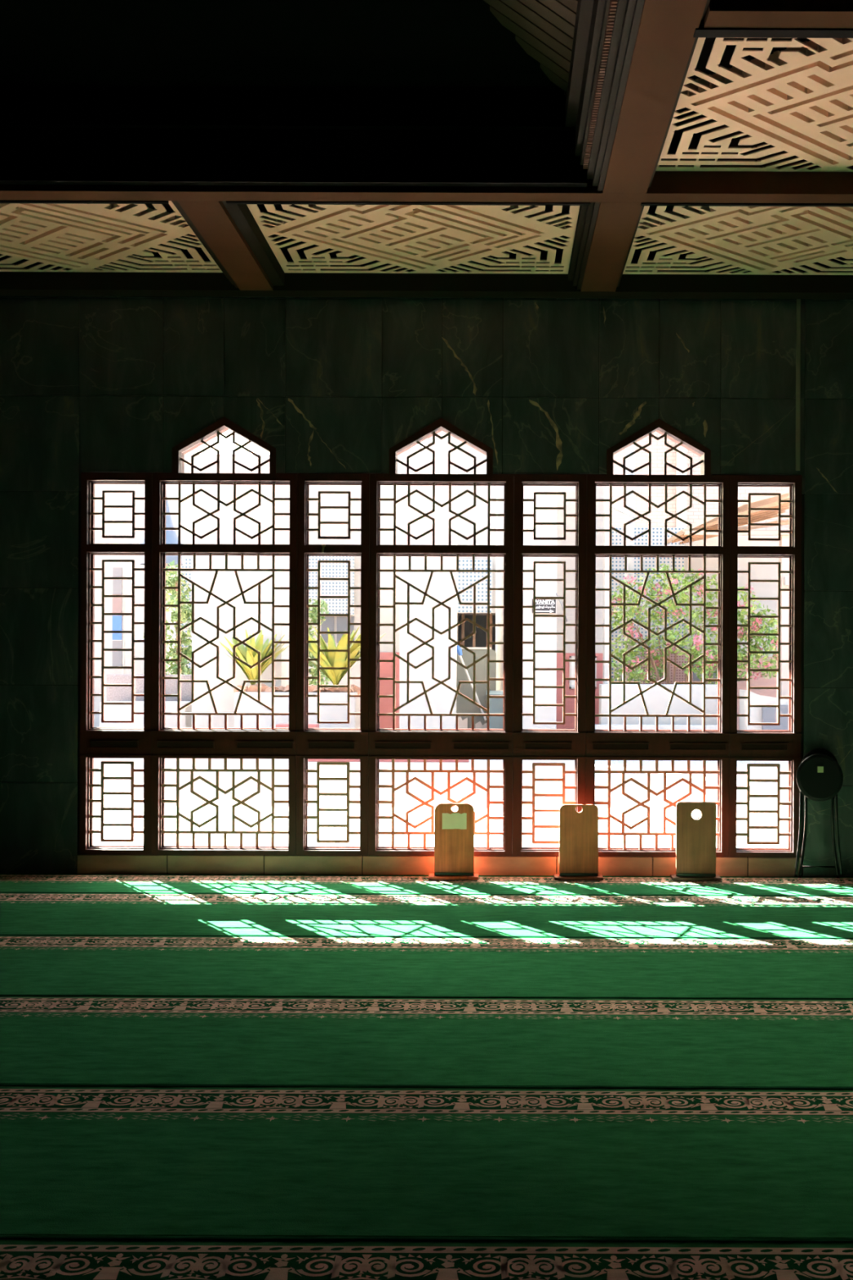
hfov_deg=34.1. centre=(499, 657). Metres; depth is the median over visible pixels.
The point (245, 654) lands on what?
croton
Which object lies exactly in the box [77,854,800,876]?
baseboard
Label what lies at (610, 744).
window
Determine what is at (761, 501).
awning
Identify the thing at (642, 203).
beam
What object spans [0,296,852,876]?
wall
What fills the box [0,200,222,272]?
ceiling panel
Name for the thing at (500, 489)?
round column
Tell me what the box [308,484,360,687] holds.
building
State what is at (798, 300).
cable trunking
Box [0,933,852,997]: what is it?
carpet
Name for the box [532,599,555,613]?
direction sign
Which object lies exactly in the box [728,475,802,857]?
window
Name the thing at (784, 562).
column
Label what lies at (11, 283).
beam
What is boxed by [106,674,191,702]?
wall
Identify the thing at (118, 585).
banner
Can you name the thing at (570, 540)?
building
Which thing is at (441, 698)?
pillar
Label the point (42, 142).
ceiling recess
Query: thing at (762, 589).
wall
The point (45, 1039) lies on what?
carpet
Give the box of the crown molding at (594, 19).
[564,0,617,168]
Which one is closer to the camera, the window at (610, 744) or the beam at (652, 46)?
the beam at (652, 46)
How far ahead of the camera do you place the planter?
22.60 m
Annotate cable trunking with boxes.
[795,298,800,471]
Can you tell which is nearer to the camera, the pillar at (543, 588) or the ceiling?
the ceiling
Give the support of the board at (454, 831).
on the carpet at (9, 882)
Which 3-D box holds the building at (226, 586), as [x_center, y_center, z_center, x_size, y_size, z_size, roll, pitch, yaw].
[-4.455,-0.965,23.950,1.518,4.976,0.900,0,0,0]
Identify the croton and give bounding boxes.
[218,629,288,684]
[308,626,386,684]
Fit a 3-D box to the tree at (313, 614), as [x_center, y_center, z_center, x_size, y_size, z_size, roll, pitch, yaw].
[-3.848,0.171,27.030,1.066,2.713,1.602,0,0,0]
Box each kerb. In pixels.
[99,701,191,727]
[275,723,319,728]
[307,759,469,762]
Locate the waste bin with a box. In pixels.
[486,690,502,728]
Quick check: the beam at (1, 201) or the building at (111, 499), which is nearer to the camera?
the beam at (1, 201)
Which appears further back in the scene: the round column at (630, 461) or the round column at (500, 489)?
the round column at (630, 461)
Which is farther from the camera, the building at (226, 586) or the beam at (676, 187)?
the building at (226, 586)
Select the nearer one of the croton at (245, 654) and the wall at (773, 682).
the croton at (245, 654)
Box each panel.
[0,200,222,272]
[246,204,580,274]
[622,205,852,275]
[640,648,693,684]
[655,37,852,172]
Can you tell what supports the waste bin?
on the ground
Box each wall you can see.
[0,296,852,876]
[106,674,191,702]
[379,454,399,728]
[599,684,717,724]
[684,535,779,684]
[737,656,777,729]
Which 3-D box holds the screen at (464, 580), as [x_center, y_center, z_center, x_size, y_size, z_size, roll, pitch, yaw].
[-0.504,-1.386,26.924,0.716,1.033,0.150,0,0,0]
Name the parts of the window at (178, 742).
glass pane, glass pane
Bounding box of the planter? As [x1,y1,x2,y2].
[234,691,359,728]
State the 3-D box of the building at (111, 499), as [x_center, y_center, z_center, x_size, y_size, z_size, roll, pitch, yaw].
[-10.249,-3.175,32.000,5.723,9.350,4.400,0,0,0]
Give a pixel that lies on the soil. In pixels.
(251, 688)
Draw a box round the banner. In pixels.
[111,564,125,674]
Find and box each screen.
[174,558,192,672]
[308,555,354,615]
[457,559,492,613]
[611,527,684,684]
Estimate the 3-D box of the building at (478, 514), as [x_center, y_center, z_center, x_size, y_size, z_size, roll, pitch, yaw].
[-0.481,-2.536,28.500,1.869,8.150,3.000,0,0,0]
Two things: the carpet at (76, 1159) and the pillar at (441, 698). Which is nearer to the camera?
the carpet at (76, 1159)
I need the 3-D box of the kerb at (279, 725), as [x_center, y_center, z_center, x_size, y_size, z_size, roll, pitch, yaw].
[-3.115,1.274,21.350,0.631,0.508,0.300,0,0,0]
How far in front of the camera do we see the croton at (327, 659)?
22.81 m
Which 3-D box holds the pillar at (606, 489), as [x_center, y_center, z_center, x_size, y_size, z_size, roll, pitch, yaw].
[1.754,-0.932,22.750,0.093,4.960,0.300,0,0,0]
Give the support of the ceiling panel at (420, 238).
attached to the beam at (676, 187)
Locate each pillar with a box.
[399,447,457,728]
[522,485,557,728]
[603,486,609,684]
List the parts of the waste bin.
lid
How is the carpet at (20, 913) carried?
on the floor
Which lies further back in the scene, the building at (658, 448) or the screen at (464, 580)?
the building at (658, 448)
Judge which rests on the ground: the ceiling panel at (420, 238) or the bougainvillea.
the bougainvillea
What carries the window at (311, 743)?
in the wall at (88, 384)
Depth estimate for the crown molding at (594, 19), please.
5.89 m
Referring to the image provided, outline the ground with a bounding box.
[93,758,788,848]
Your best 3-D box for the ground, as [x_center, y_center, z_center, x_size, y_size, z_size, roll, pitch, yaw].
[-0.006,1.541,49.516,90.000,0.001,80.969,0,0,0]
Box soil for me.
[233,683,359,694]
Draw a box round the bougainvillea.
[611,563,777,684]
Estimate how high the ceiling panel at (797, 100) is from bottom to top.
0.060 m
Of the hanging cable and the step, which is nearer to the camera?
the step
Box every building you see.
[93,446,199,727]
[191,453,289,728]
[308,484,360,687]
[427,431,496,651]
[556,485,603,728]
[612,431,789,530]
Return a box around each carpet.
[0,873,852,895]
[0,892,852,937]
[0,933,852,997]
[0,994,852,1087]
[0,1084,852,1239]
[0,1235,852,1279]
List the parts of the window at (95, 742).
glass pane, glass pane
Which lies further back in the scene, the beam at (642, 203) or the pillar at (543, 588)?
the pillar at (543, 588)
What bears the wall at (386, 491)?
on the ground
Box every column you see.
[495,485,503,690]
[624,444,635,681]
[778,535,789,699]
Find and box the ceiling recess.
[0,100,587,186]
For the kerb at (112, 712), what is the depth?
24.00 m
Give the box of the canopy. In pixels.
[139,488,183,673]
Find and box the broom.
[457,644,487,719]
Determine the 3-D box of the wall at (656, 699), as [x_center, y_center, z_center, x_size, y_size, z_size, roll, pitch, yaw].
[2.694,0.992,22.450,2.140,1.120,0.500,0,0,0]
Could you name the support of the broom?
attached to the waste bin
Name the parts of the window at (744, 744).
glass pane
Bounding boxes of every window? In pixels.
[79,472,152,854]
[151,417,297,855]
[296,473,369,855]
[368,417,514,856]
[512,474,586,856]
[585,418,730,857]
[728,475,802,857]
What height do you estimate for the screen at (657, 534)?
3.947 m
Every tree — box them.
[142,560,191,674]
[308,598,330,685]
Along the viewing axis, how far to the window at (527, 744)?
8.86 m
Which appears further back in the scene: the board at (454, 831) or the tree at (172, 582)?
the tree at (172, 582)
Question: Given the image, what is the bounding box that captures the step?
[595,724,717,729]
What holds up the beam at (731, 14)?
attached to the ceiling
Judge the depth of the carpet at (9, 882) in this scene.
8.49 m
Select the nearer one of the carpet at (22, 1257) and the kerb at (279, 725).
the carpet at (22, 1257)
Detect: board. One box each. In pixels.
[428,803,478,879]
[553,804,603,879]
[670,801,721,880]
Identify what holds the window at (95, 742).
in the wall at (88, 384)
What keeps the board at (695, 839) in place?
on the carpet at (9, 882)
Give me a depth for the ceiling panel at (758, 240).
7.99 m
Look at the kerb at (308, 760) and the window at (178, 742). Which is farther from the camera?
the kerb at (308, 760)
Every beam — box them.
[0,119,852,203]
[0,200,168,204]
[0,234,852,299]
[171,200,284,290]
[226,200,591,205]
[568,0,710,291]
[640,202,852,206]
[693,19,852,38]
[704,0,852,28]
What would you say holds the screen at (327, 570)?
attached to the building at (335, 624)
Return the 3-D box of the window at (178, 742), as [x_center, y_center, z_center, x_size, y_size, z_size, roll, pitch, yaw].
[-1.761,-0.139,8.938,0.926,2.800,0.183,0,0,0]
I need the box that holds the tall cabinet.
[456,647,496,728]
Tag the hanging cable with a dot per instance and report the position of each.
(612, 507)
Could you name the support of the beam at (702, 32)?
attached to the beam at (731, 14)
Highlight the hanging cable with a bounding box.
[612,506,674,523]
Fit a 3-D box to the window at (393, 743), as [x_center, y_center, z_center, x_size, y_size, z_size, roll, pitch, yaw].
[-0.374,-0.133,8.938,0.921,2.800,0.183,0,0,0]
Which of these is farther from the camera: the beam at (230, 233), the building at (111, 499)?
the building at (111, 499)
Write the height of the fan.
0.815 m
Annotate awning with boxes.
[666,488,789,544]
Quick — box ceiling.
[0,0,811,218]

